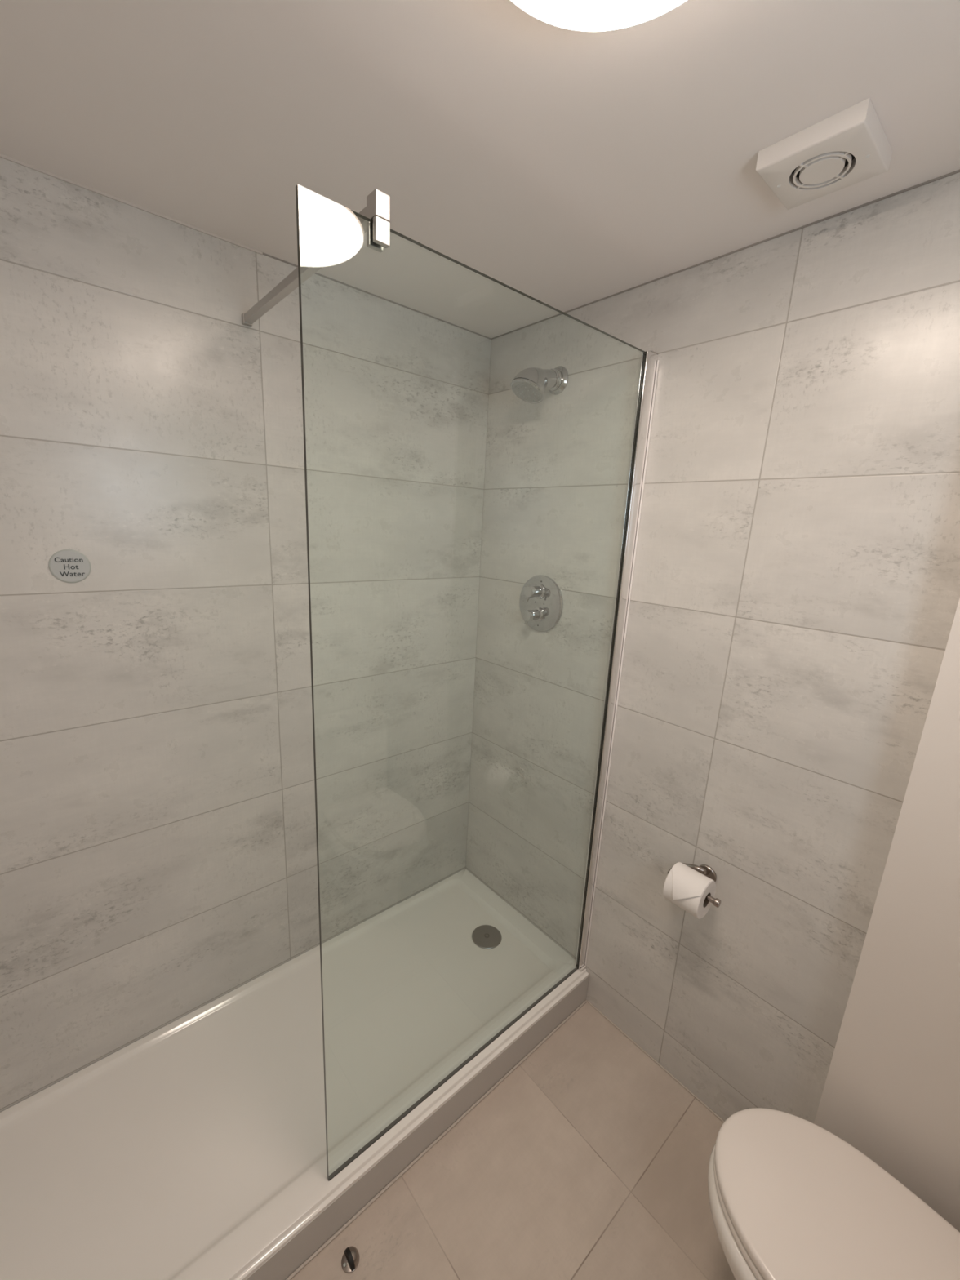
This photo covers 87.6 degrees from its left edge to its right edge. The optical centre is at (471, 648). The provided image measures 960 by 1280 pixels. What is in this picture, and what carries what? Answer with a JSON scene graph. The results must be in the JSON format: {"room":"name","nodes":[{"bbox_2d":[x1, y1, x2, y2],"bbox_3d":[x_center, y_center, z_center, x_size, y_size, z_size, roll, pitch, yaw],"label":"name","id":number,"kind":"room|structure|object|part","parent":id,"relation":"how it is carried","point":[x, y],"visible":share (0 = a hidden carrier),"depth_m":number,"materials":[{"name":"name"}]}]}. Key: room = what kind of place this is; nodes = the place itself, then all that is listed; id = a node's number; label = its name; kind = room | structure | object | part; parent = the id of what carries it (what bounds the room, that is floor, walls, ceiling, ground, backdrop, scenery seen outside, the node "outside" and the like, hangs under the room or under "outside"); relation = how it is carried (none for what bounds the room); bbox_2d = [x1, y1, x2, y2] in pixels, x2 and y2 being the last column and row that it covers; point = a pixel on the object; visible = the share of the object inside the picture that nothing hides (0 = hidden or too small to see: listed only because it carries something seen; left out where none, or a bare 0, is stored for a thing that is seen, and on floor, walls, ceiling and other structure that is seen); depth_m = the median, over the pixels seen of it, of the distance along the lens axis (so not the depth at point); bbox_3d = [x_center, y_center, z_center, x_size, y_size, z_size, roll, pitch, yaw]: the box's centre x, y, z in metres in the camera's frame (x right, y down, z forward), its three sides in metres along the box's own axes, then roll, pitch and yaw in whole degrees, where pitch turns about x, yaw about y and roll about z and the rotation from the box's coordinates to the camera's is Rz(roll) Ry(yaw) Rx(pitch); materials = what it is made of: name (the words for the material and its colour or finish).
{"room":"bathroom","nodes":[
{"label":"bathroom","id":0,"kind":"room"},
{"bbox_2d":[0,157,491,1112],"bbox_3d":[-0.687,0.148,1.520,1.800,2.380,0.060,-9,18,-40],"label":"wall","id":1,"kind":"structure","parent":0,"point":[158,837],"depth_m":1.39,"materials":[{"name":"tile"}]},
{"bbox_2d":[48,549,91,582],"bbox_3d":[-0.933,-0.190,1.162,0.077,0.077,0.003,-9,18,-40],"label":"caution sign","id":2,"kind":"object","parent":1,"relation":"attached to","point":[68,566],"visible":1,"depth_m":1.16,"materials":[{"name":"grey plastic"}]},
{"bbox_2d":[0,153,262,254],"bbox_3d":[-0.878,-0.956,0.992,0.900,0.005,0.004,-9,18,-40],"label":"trim","id":3,"kind":"structure","parent":1,"relation":"attached to","point":[2,156],"depth_m":1.09,"materials":[{"name":"beige"}]},
{"bbox_2d":[241,188,390,326],"bbox_3d":[-0.362,-0.757,1.046,0.027,0.070,0.678,-9,18,-40],"label":"support bar","id":4,"kind":"object","parent":1,"relation":"attached to","point":[377,209],"visible":0.98,"depth_m":0.89,"materials":[{"name":"grey metal"}]},
{"bbox_2d":[241,313,252,326],"bbox_3d":[-0.577,-0.843,1.285,0.023,0.023,0.012,-9,18,-40],"label":"wall bracket","id":5,"kind":"object","parent":4,"relation":"attached to","point":[243,316],"depth_m":1.28,"materials":[{"name":"grey metal"}]},
{"bbox_3d":[-0.159,-0.674,0.821,0.027,0.034,0.009,-9,18,-40],"label":"clamp plate","id":6,"kind":"part","parent":4,"relation":"part of","materials":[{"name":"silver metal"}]},
{"bbox_3d":[-0.145,-0.670,0.806,0.027,0.034,0.009,-9,18,-40],"label":"clamp plate","id":7,"kind":"part","parent":4,"relation":"part of","materials":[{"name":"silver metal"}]},
{"bbox_2d":[262,253,491,339],"bbox_3d":[-0.233,-1.059,1.536,0.800,0.004,0.002,-9,18,-40],"label":"trim","id":8,"kind":"structure","parent":1,"relation":"attached to","point":[264,254],"depth_m":1.49,"materials":[{"name":"grey"}]},
{"bbox_2d":[0,0,959,337],"bbox_3d":[0.050,-0.836,0.540,1.900,0.060,2.120,-9,18,-40],"label":"ceiling","id":9,"kind":"structure","parent":0,"point":[568,169],"depth_m":0.83,"materials":[{"name":"white paint"}]},
{"bbox_2d":[511,0,686,31],"bbox_3d":[0.144,-0.757,0.474,0.332,0.054,0.332,-9,18,-40],"label":"ceiling light","id":10,"kind":"object","parent":9,"relation":"attached to","point":[588,15],"visible":1,"depth_m":0.60,"materials":[{"name":"white glass"}]},
{"bbox_2d":[755,97,892,209],"bbox_3d":[0.609,-0.842,0.867,0.157,0.031,0.157,-9,18,-40],"label":"fan","id":11,"kind":"object","parent":9,"relation":"attached to","point":[849,147],"visible":1,"depth_m":0.84,"materials":[{"name":"white plastic"}]},
{"bbox_2d":[792,151,852,189],"bbox_3d":[0.608,-0.833,0.869,0.090,0.010,0.090,-9,18,-40],"label":"grille","id":12,"kind":"object","parent":11,"relation":"attached to","point":[819,170],"depth_m":0.87,"materials":[{"name":"white plastic"}]},
{"bbox_2d":[290,1000,735,1279],"bbox_3d":[-0.058,1.474,1.103,1.700,0.060,1.920,-9,18,-40],"label":"floor","id":13,"kind":"structure","parent":0,"point":[588,1161],"depth_m":1.30,"materials":[{"name":"tile"}]},
{"bbox_2d":[0,868,589,1279],"bbox_3d":[-0.450,1.255,1.526,1.698,0.129,0.698,-9,18,-40],"label":"shower tray","id":14,"kind":"object","parent":13,"relation":"on","point":[195,1148],"visible":1,"depth_m":1.37,"materials":[{"name":"white plastic"}]},
{"bbox_2d":[285,1000,586,1279],"bbox_3d":[-0.226,1.389,1.280,1.694,0.006,0.006,-9,18,-40],"label":"trim","id":15,"kind":"structure","parent":14,"relation":"attached to","point":[294,1273],"depth_m":1.35,"materials":[{"name":"beige"}]},
{"bbox_2d":[295,184,659,1180],"bbox_3d":[0.076,0.241,1.272,0.982,2.007,0.034,-9,18,-40],"label":"screen","id":16,"kind":"object","parent":14,"relation":"on","point":[649,361],"visible":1,"depth_m":1.44,"materials":[{"name":"clear glass"}]},
{"bbox_2d":[471,924,502,949],"bbox_3d":[0.058,1.123,1.950,0.117,0.007,0.117,-9,18,-40],"label":"shower drain","id":17,"kind":"object","parent":14,"relation":"on","point":[485,936],"visible":1,"depth_m":1.94,"materials":[{"name":"silver metal"}]},
{"bbox_2d":[341,1245,359,1273],"bbox_3d":[-0.281,1.407,1.155,0.041,0.025,0.041,-9,18,-40],"label":"door stop","id":18,"kind":"object","parent":13,"relation":"on","point":[350,1258],"visible":1,"depth_m":1.15,"materials":[{"name":"silver metal"}]},
{"bbox_2d":[707,1107,959,1279],"bbox_3d":[0.748,1.129,0.861,0.390,0.796,0.643,-9,18,-40],"label":"toilet","id":19,"kind":"object","parent":13,"relation":"on","point":[789,1198],"visible":1,"depth_m":0.95,"materials":[{"name":"white ceramic"}]},
{"bbox_3d":[0.738,1.327,0.909,0.390,0.388,0.643,-9,18,-40],"label":"bowl","id":20,"kind":"part","parent":19,"relation":"part of","materials":[{"name":"white ceramic"}]},
{"bbox_3d":[0.691,1.110,0.924,0.367,0.020,0.458,-9,18,-40],"label":"seat","id":21,"kind":"part","parent":19,"relation":"part of","materials":[{"name":"white plastic"}]},
{"bbox_2d":[465,172,959,1123],"bbox_3d":[0.643,0.236,1.413,0.060,2.380,1.980,-9,18,-40],"label":"wall","id":22,"kind":"structure","parent":0,"point":[795,593],"depth_m":1.30,"materials":[{"name":"tile"}]},
{"bbox_2d":[511,365,568,403],"bbox_3d":[0.203,-0.823,1.543,0.186,0.124,0.109,-9,18,-40],"label":"shower","id":23,"kind":"object","parent":22,"relation":"attached to","point":[529,385],"visible":1,"depth_m":1.52,"materials":[{"name":"silver metal"}]},
{"bbox_3d":[0.168,-0.779,1.524,0.086,0.041,0.095,-9,18,-40],"label":"spray plate","id":24,"kind":"part","parent":23,"relation":"part of","materials":[{"name":"grey metal"}]},
{"bbox_3d":[0.193,-0.814,1.536,0.152,0.102,0.108,-9,18,-40],"label":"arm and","id":25,"kind":"part","parent":23,"relation":"part of","materials":[{"name":"silver metal"}]},
{"bbox_2d":[519,574,563,631],"bbox_3d":[0.218,-0.153,1.743,0.070,0.200,0.200,-9,18,-40],"label":"shower valve","id":26,"kind":"object","parent":22,"relation":"attached to","point":[541,601],"visible":1,"depth_m":1.73,"materials":[{"name":"silver metal"}]},
{"bbox_3d":[0.211,-0.116,1.750,0.060,0.053,0.053,-9,18,-40],"label":"control knob","id":27,"kind":"part","parent":26,"relation":"part of","materials":[{"name":"silver metal"}]},
{"bbox_3d":[0.215,-0.195,1.731,0.060,0.053,0.053,-9,18,-40],"label":"control knob","id":28,"kind":"part","parent":26,"relation":"part of","materials":[{"name":"silver metal"}]},
{"bbox_2d":[491,226,802,339],"bbox_3d":[0.390,-1.004,1.431,0.002,0.004,0.981,-9,18,-40],"label":"trim","id":29,"kind":"structure","parent":22,"relation":"attached to","point":[799,228],"depth_m":1.30,"materials":[{"name":"grey"}]},
{"bbox_2d":[587,1000,724,1123],"bbox_3d":[0.644,1.359,1.572,0.005,0.005,0.684,-9,18,-40],"label":"trim","id":30,"kind":"structure","parent":22,"relation":"attached to","point":[590,1003],"depth_m":1.61,"materials":[{"name":"beige tile"}]},
{"bbox_2d":[666,862,720,907],"bbox_3d":[0.626,0.644,1.377,0.110,0.059,0.149,-9,18,-40],"label":"toilet roll holder","id":31,"kind":"object","parent":22,"relation":"attached to","point":[704,869],"visible":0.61,"depth_m":1.39,"materials":[{"name":"silver metal"}]},
{"bbox_2d":[662,862,715,919],"bbox_3d":[0.587,0.654,1.352,0.110,0.106,0.097,-9,18,-40],"label":"toilet roll","id":32,"kind":"object","parent":31,"relation":"on","point":[684,886],"visible":1,"depth_m":1.32,"materials":[{"name":"white paper"}]},
{"bbox_2d":[802,169,959,228],"bbox_3d":[0.840,-0.860,0.924,0.002,0.004,0.406,-9,18,-40],"label":"trim","id":33,"kind":"structure","parent":22,"relation":"attached to","point":[957,171],"depth_m":0.97,"materials":[{"name":"grey"}]},
{"bbox_2d":[813,598,959,1231],"bbox_3d":[1.058,0.367,0.828,0.090,2.320,0.529,-9,18,-40],"label":"wall","id":34,"kind":"structure","parent":0,"point":[891,1090],"depth_m":1.01,"materials":[{"name":"beige paint"}]}
]}

